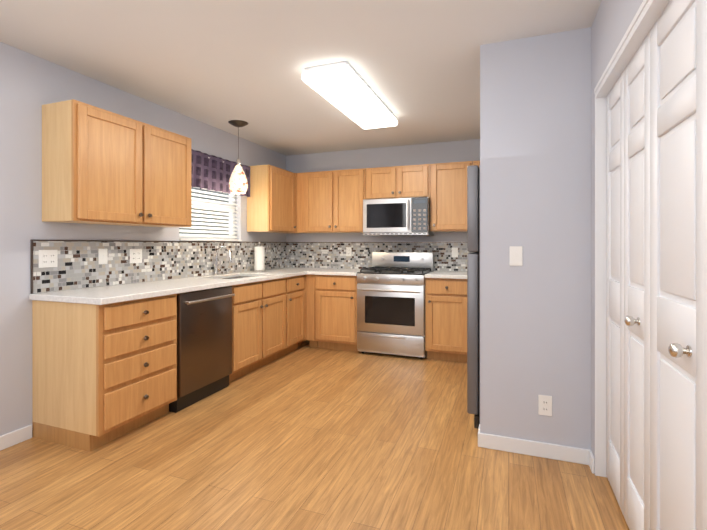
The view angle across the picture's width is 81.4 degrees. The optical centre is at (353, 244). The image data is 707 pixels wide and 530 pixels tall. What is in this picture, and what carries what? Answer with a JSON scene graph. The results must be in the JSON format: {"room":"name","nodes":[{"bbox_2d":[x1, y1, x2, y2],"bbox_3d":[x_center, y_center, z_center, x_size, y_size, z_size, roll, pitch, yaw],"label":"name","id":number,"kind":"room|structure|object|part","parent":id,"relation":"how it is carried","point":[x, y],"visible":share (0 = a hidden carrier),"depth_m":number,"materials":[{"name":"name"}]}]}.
{"room":"kitchen","nodes":[
{"label":"kitchen","id":0,"kind":"room"},
{"bbox_2d":[0,42,285,435],"bbox_3d":[-2.153,0.007,2.554,0.150,2.440,6.901,0,0,21],"label":"wall","id":1,"kind":"structure","parent":0,"point":[31,85],"depth_m":2.61,"materials":[{"name":"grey paint"}]},
{"bbox_2d":[0,424,31,450],"bbox_3d":[-2.641,1.186,1.026,0.016,0.085,3.395,0,0,21],"label":"baseboard","id":2,"kind":"structure","parent":1,"relation":"attached to","point":[7,440],"depth_m":2.52,"materials":[{"name":"white paint"}]},
{"bbox_2d":[42,99,190,226],"bbox_3d":[-1.684,-0.530,3.088,0.347,0.757,1.018,0,0,21],"label":"upper cabinet","id":3,"kind":"object","parent":1,"relation":"attached to","point":[102,166],"visible":1,"depth_m":2.80,"materials":[{"name":"brown wood"}]},
{"bbox_2d":[31,239,286,293],"bbox_3d":[-1.484,0.138,4.097,0.010,0.344,3.180,0,0,21],"label":"backsplash","id":4,"kind":"structure","parent":1,"relation":"attached to","point":[79,267],"depth_m":3.35,"materials":[{"name":"tile"}]},
{"bbox_2d":[39,250,57,267],"bbox_3d":[-2.003,0.091,2.700,0.008,0.116,0.118,0,0,21],"label":"outlet","id":5,"kind":"object","parent":4,"relation":"attached to","point":[48,258],"depth_m":2.70,"materials":[{"name":"white plastic"}]},
{"bbox_2d":[98,249,107,263],"bbox_3d":[-1.862,0.087,3.064,0.015,0.116,0.072,0,0,21],"label":"outlet","id":6,"kind":"object","parent":4,"relation":"attached to","point":[102,253],"depth_m":3.06,"materials":[{"name":"white plastic"}]},
{"bbox_2d":[130,249,141,262],"bbox_3d":[-1.763,0.091,3.336,0.008,0.116,0.118,0,0,21],"label":"outlet","id":7,"kind":"object","parent":4,"relation":"attached to","point":[135,254],"depth_m":3.33,"materials":[{"name":"white plastic"}]},
{"bbox_2d":[179,187,241,240],"bbox_3d":[-1.513,-0.421,4.252,0.190,0.868,1.030,0,0,21],"label":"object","id":8,"kind":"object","parent":1,"relation":"in","point":[208,214],"depth_m":4.35,"materials":[{"name":"white plastic"}]},
{"bbox_2d":[179,186,237,239],"bbox_3d":[-1.485,-0.430,4.241,0.040,0.746,0.918,0,0,21],"label":"window blinds","id":9,"kind":"object","parent":8,"relation":"attached to","point":[209,220],"visible":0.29,"depth_m":4.27,"materials":[{"name":"white plastic"}]},
{"bbox_2d":[191,149,249,196],"bbox_3d":[-1.404,-0.720,4.181,0.056,0.360,1.203,0,0,21],"label":"valance curtain","id":10,"kind":"object","parent":1,"relation":"attached to","point":[210,172],"visible":0.69,"depth_m":4.13,"materials":[{"name":"fabric"}]},
{"bbox_2d":[247,165,295,232],"bbox_3d":[-0.971,-0.532,4.978,0.347,0.757,0.582,0,0,21],"label":"upper cabinet","id":11,"kind":"object","parent":1,"relation":"attached to","point":[271,204],"visible":0.98,"depth_m":4.75,"materials":[{"name":"brown wood"}]},
{"bbox_2d":[0,0,600,155],"bbox_3d":[-0.201,-1.263,1.817,4.322,0.100,6.901,0,0,21],"label":"ceiling","id":12,"kind":"structure","parent":0,"point":[220,64],"depth_m":2.58,"materials":[{"name":"paint"}]},
{"bbox_2d":[228,120,247,193],"bbox_3d":[-1.147,-0.864,4.097,0.196,0.700,0.196,0,0,21],"label":"pendant light","id":13,"kind":"object","parent":12,"relation":"hanging from","point":[238,183],"visible":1,"depth_m":4.04,"materials":[{"name":"white glass"}]},
{"bbox_2d":[302,61,397,128],"bbox_3d":[0.032,-1.166,3.353,0.356,0.094,1.300,0,0,21],"label":"ceiling light fixture","id":14,"kind":"object","parent":12,"relation":"attached to","point":[345,89],"visible":1,"depth_m":3.06,"materials":[{"name":"translucent white plastic diffuser"},{"name":"white metal"}]},
{"bbox_2d":[0,343,628,529],"bbox_3d":[-0.201,1.267,1.819,4.322,0.080,6.901,0,0,21],"label":"floor","id":15,"kind":"structure","parent":0,"point":[306,437],"depth_m":2.25,"materials":[{"name":"brown wood"}]},
{"bbox_2d":[32,294,176,451],"bbox_3d":[-1.641,0.789,2.794,0.637,0.875,0.610,0,0,21],"label":"drawer stack","id":16,"kind":"object","parent":15,"relation":"on","point":[103,374],"visible":1,"depth_m":2.55,"materials":[{"name":"brown wood"}]},
{"bbox_2d":[169,286,234,412],"bbox_3d":[-1.411,0.790,3.365,0.659,0.872,0.602,0,0,21],"label":"dishwasher","id":17,"kind":"object","parent":15,"relation":"on","point":[204,343],"visible":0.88,"depth_m":3.21,"materials":[{"name":"black metal"}]},
{"bbox_2d":[224,277,285,381],"bbox_3d":[-1.152,0.788,4.090,0.637,0.875,0.920,0,0,21],"label":"base cabinet","id":18,"kind":"object","parent":15,"relation":"on","point":[258,324],"visible":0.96,"depth_m":3.92,"materials":[{"name":"brown wood"}]},
{"bbox_2d":[29,267,312,304],"bbox_3d":[-1.187,0.330,3.995,0.637,0.038,3.219,0,0,21],"label":"countertop","id":19,"kind":"structure","parent":18,"relation":"on","point":[103,295],"depth_m":3.00,"materials":[{"name":"stone"}]},
{"bbox_2d":[214,246,231,274],"bbox_3d":[-1.293,0.162,4.237,0.215,0.295,0.210,0,0,21],"label":"sink faucet","id":20,"kind":"object","parent":19,"relation":"on","point":[216,259],"visible":1,"depth_m":4.18,"materials":[{"name":"silver metal"}]},
{"bbox_2d":[253,242,265,271],"bbox_3d":[-1.098,0.136,4.801,0.150,0.346,0.150,0,0,21],"label":"paper towel holder","id":21,"kind":"object","parent":19,"relation":"on","point":[259,258],"visible":1,"depth_m":4.75,"materials":[{"name":"white paper"}]},
{"bbox_2d":[279,275,304,357],"bbox_3d":[-0.911,0.787,4.728,0.637,0.875,0.434,0,0,21],"label":"base cabinet","id":22,"kind":"object","parent":15,"relation":"on","point":[295,311],"visible":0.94,"depth_m":4.61,"materials":[{"name":"brown wood"}]},
{"bbox_2d":[298,275,308,346],"bbox_3d":[-0.740,0.787,5.222,0.608,0.875,0.608,0,0,21],"label":"base cabinet","id":23,"kind":"object","parent":15,"relation":"on","point":[303,343],"visible":0.11,"depth_m":4.85,"materials":[{"name":"brown wood"}]},
{"bbox_2d":[306,275,359,351],"bbox_3d":[-0.162,0.787,4.989,0.635,0.875,0.637,0,0,21],"label":"base cabinet","id":24,"kind":"object","parent":15,"relation":"on","point":[335,312],"depth_m":4.73,"materials":[{"name":"brown wood"}]},
{"bbox_3d":[-0.401,0.787,5.105,0.105,0.875,0.588,0,0,21],"label":"back base cabinet filler","id":25,"kind":"part","parent":24,"relation":"part of","materials":[{"name":"brown wood"}]},
{"bbox_2d":[309,268,365,275],"bbox_3d":[-0.138,0.329,4.978,0.587,0.038,0.639,0,0,21],"label":"countertop","id":26,"kind":"structure","parent":24,"relation":"on","point":[316,271],"depth_m":4.76,"materials":[{"name":"stone"}]},
{"bbox_2d":[357,252,433,358],"bbox_3d":[0.485,0.657,4.713,0.756,1.135,0.676,0,0,21],"label":"range","id":27,"kind":"object","parent":15,"relation":"on","point":[390,302],"visible":1,"depth_m":4.48,"materials":[{"name":"silver metal"}]},
{"bbox_2d":[425,278,466,362],"bbox_3d":[1.069,0.788,4.525,0.455,0.875,0.637,0,0,21],"label":"base cabinet","id":28,"kind":"object","parent":15,"relation":"on","point":[445,319],"visible":0.9,"depth_m":4.27,"materials":[{"name":"brown wood"}]},
{"bbox_2d":[424,271,466,278],"bbox_3d":[1.511,0.329,4.360,1.405,0.038,0.633,0,0,21],"label":"countertop","id":29,"kind":"structure","parent":28,"relation":"on","point":[435,274],"depth_m":4.29,"materials":[{"name":"stone"}]},
{"bbox_2d":[467,165,479,428],"bbox_3d":[1.258,0.354,2.978,0.885,1.745,0.905,0,0,21],"label":"refrigerator","id":30,"kind":"object","parent":15,"relation":"on","point":[473,291],"visible":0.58,"depth_m":2.68,"materials":[{"name":"grey metal"}]},
{"bbox_2d":[286,139,479,268],"bbox_3d":[1.060,0.005,4.950,4.172,2.440,0.150,0,0,21],"label":"wall","id":31,"kind":"structure","parent":0,"point":[444,152],"depth_m":5.13,"materials":[{"name":"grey paint"}]},
{"bbox_2d":[294,173,296,232],"bbox_3d":[-0.824,-0.532,5.407,0.320,0.757,0.320,0,0,21],"label":"upper cabinet","id":32,"kind":"object","parent":31,"relation":"attached to","point":[295,202],"visible":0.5,"depth_m":5.21,"materials":[{"name":"brown wood"}]},
{"bbox_2d":[297,168,365,232],"bbox_3d":[-0.245,-0.532,5.174,0.923,0.757,0.347,0,0,21],"label":"upper cabinet","id":33,"kind":"object","parent":31,"relation":"attached to","point":[329,201],"visible":0.94,"depth_m":5.04,"materials":[{"name":"brown wood"}]},
{"bbox_2d":[287,242,472,270],"bbox_3d":[0.680,0.137,5.007,3.419,0.344,0.010,0,0,21],"label":"backsplash","id":34,"kind":"structure","parent":31,"relation":"attached to","point":[299,254],"depth_m":5.23,"materials":[{"name":"tile"}]},
{"bbox_2d":[346,247,350,255],"bbox_3d":[-0.061,0.090,5.278,0.072,0.116,0.008,0,0,21],"label":"electrical outlet","id":35,"kind":"object","parent":34,"relation":"attached to","point":[348,249],"depth_m":5.28,"materials":[{"name":"white plastic"}]},
{"bbox_2d":[452,247,457,256],"bbox_3d":[1.182,0.090,4.805,0.072,0.116,0.015,0,0,21],"label":"electrical outlet","id":36,"kind":"object","parent":34,"relation":"attached to","point":[454,251],"depth_m":4.81,"materials":[{"name":"white plastic"}]},
{"bbox_2d":[366,164,429,198],"bbox_3d":[0.547,-0.721,4.875,0.760,0.378,0.347,0,0,21],"label":"upper cabinet","id":37,"kind":"object","parent":31,"relation":"attached to","point":[408,181],"visible":1,"depth_m":4.73,"materials":[{"name":"brown wood"}]},
{"bbox_2d":[363,197,433,235],"bbox_3d":[0.526,-0.320,4.821,0.756,0.419,0.462,0,0,21],"label":"microwave","id":38,"kind":"object","parent":37,"relation":"attached to","point":[398,217],"visible":1,"depth_m":4.64,"materials":[{"name":"silver metal"}]},
{"bbox_2d":[430,161,472,231],"bbox_3d":[1.120,-0.531,4.659,0.455,0.757,0.347,0,0,21],"label":"upper cabinet","id":39,"kind":"object","parent":31,"relation":"attached to","point":[448,197],"visible":0.88,"depth_m":4.54,"materials":[{"name":"brown wood"}]},
{"bbox_2d":[473,160,479,166],"bbox_3d":[1.778,-0.531,4.411,0.943,0.757,0.347,0,0,21],"label":"upper cabinet","id":40,"kind":"object","parent":31,"relation":"attached to","point":[476,162],"visible":0.04,"depth_m":4.43,"materials":[{"name":"brown wood"}]},
{"bbox_2d":[480,27,590,449],"bbox_3d":[1.209,0.007,2.400,0.893,2.440,0.120,0,0,21],"label":"wall","id":41,"kind":"structure","parent":0,"point":[535,189],"depth_m":2.39,"materials":[{"name":"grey paint"}]},
{"bbox_2d":[509,246,522,265],"bbox_3d":[0.957,0.067,2.422,0.072,0.116,0.015,0,0,21],"label":"light switch","id":42,"kind":"object","parent":41,"relation":"attached to","point":[515,255],"visible":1,"depth_m":2.42,"materials":[{"name":"white plastic"}]},
{"bbox_2d":[478,430,593,469],"bbox_3d":[1.038,1.184,2.392,0.606,0.085,0.026,0,0,21],"label":"baseboard","id":43,"kind":"structure","parent":41,"relation":"attached to","point":[525,447],"depth_m":2.38,"materials":[{"name":"white paint"}]},
{"bbox_2d":[538,395,551,415],"bbox_3d":[1.105,0.927,2.371,0.072,0.116,0.008,0,0,21],"label":"outlet","id":44,"kind":"object","parent":41,"relation":"attached to","point":[545,405],"visible":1,"depth_m":2.37,"materials":[{"name":"white plastic"}]},
{"bbox_2d":[591,0,642,473],"bbox_3d":[0.599,0.009,0.198,0.120,2.440,4.433,0,0,21],"label":"wall","id":45,"kind":"structure","parent":0,"point":[613,19],"depth_m":2.13,"materials":[{"name":"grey paint"}]},
{"bbox_2d":[606,71,623,514],"bbox_3d":[1.286,0.207,1.998,0.034,2.016,0.348,0,0,21],"label":"closet door leaf","id":46,"kind":"structure","parent":45,"relation":"in","point":[615,286],"depth_m":1.99,"materials":[{"name":"white paint"}]},
{"bbox_2d":[594,0,669,476],"bbox_3d":[1.061,0.199,1.428,0.124,2.057,1.602,0,0,21],"label":"trim","id":47,"kind":"structure","parent":45,"relation":"attached to","point":[646,17],"depth_m":2.17,"materials":[{"name":"white paint"}]},
{"bbox_2d":[624,32,649,529],"bbox_3d":[1.137,0.207,1.672,0.082,2.016,0.356,0,0,21],"label":"closet door leaf","id":48,"kind":"structure","parent":45,"relation":"in","point":[637,293],"depth_m":1.65,"materials":[{"name":"white paint"}]},
{"bbox_2d":[650,0,706,529],"bbox_3d":[0.990,0.208,1.282,0.082,2.016,0.466,0,0,21],"label":"closet door leaf","id":49,"kind":"structure","parent":45,"relation":"in","point":[678,265],"depth_m":1.25,"materials":[{"name":"white paint"}]}
]}

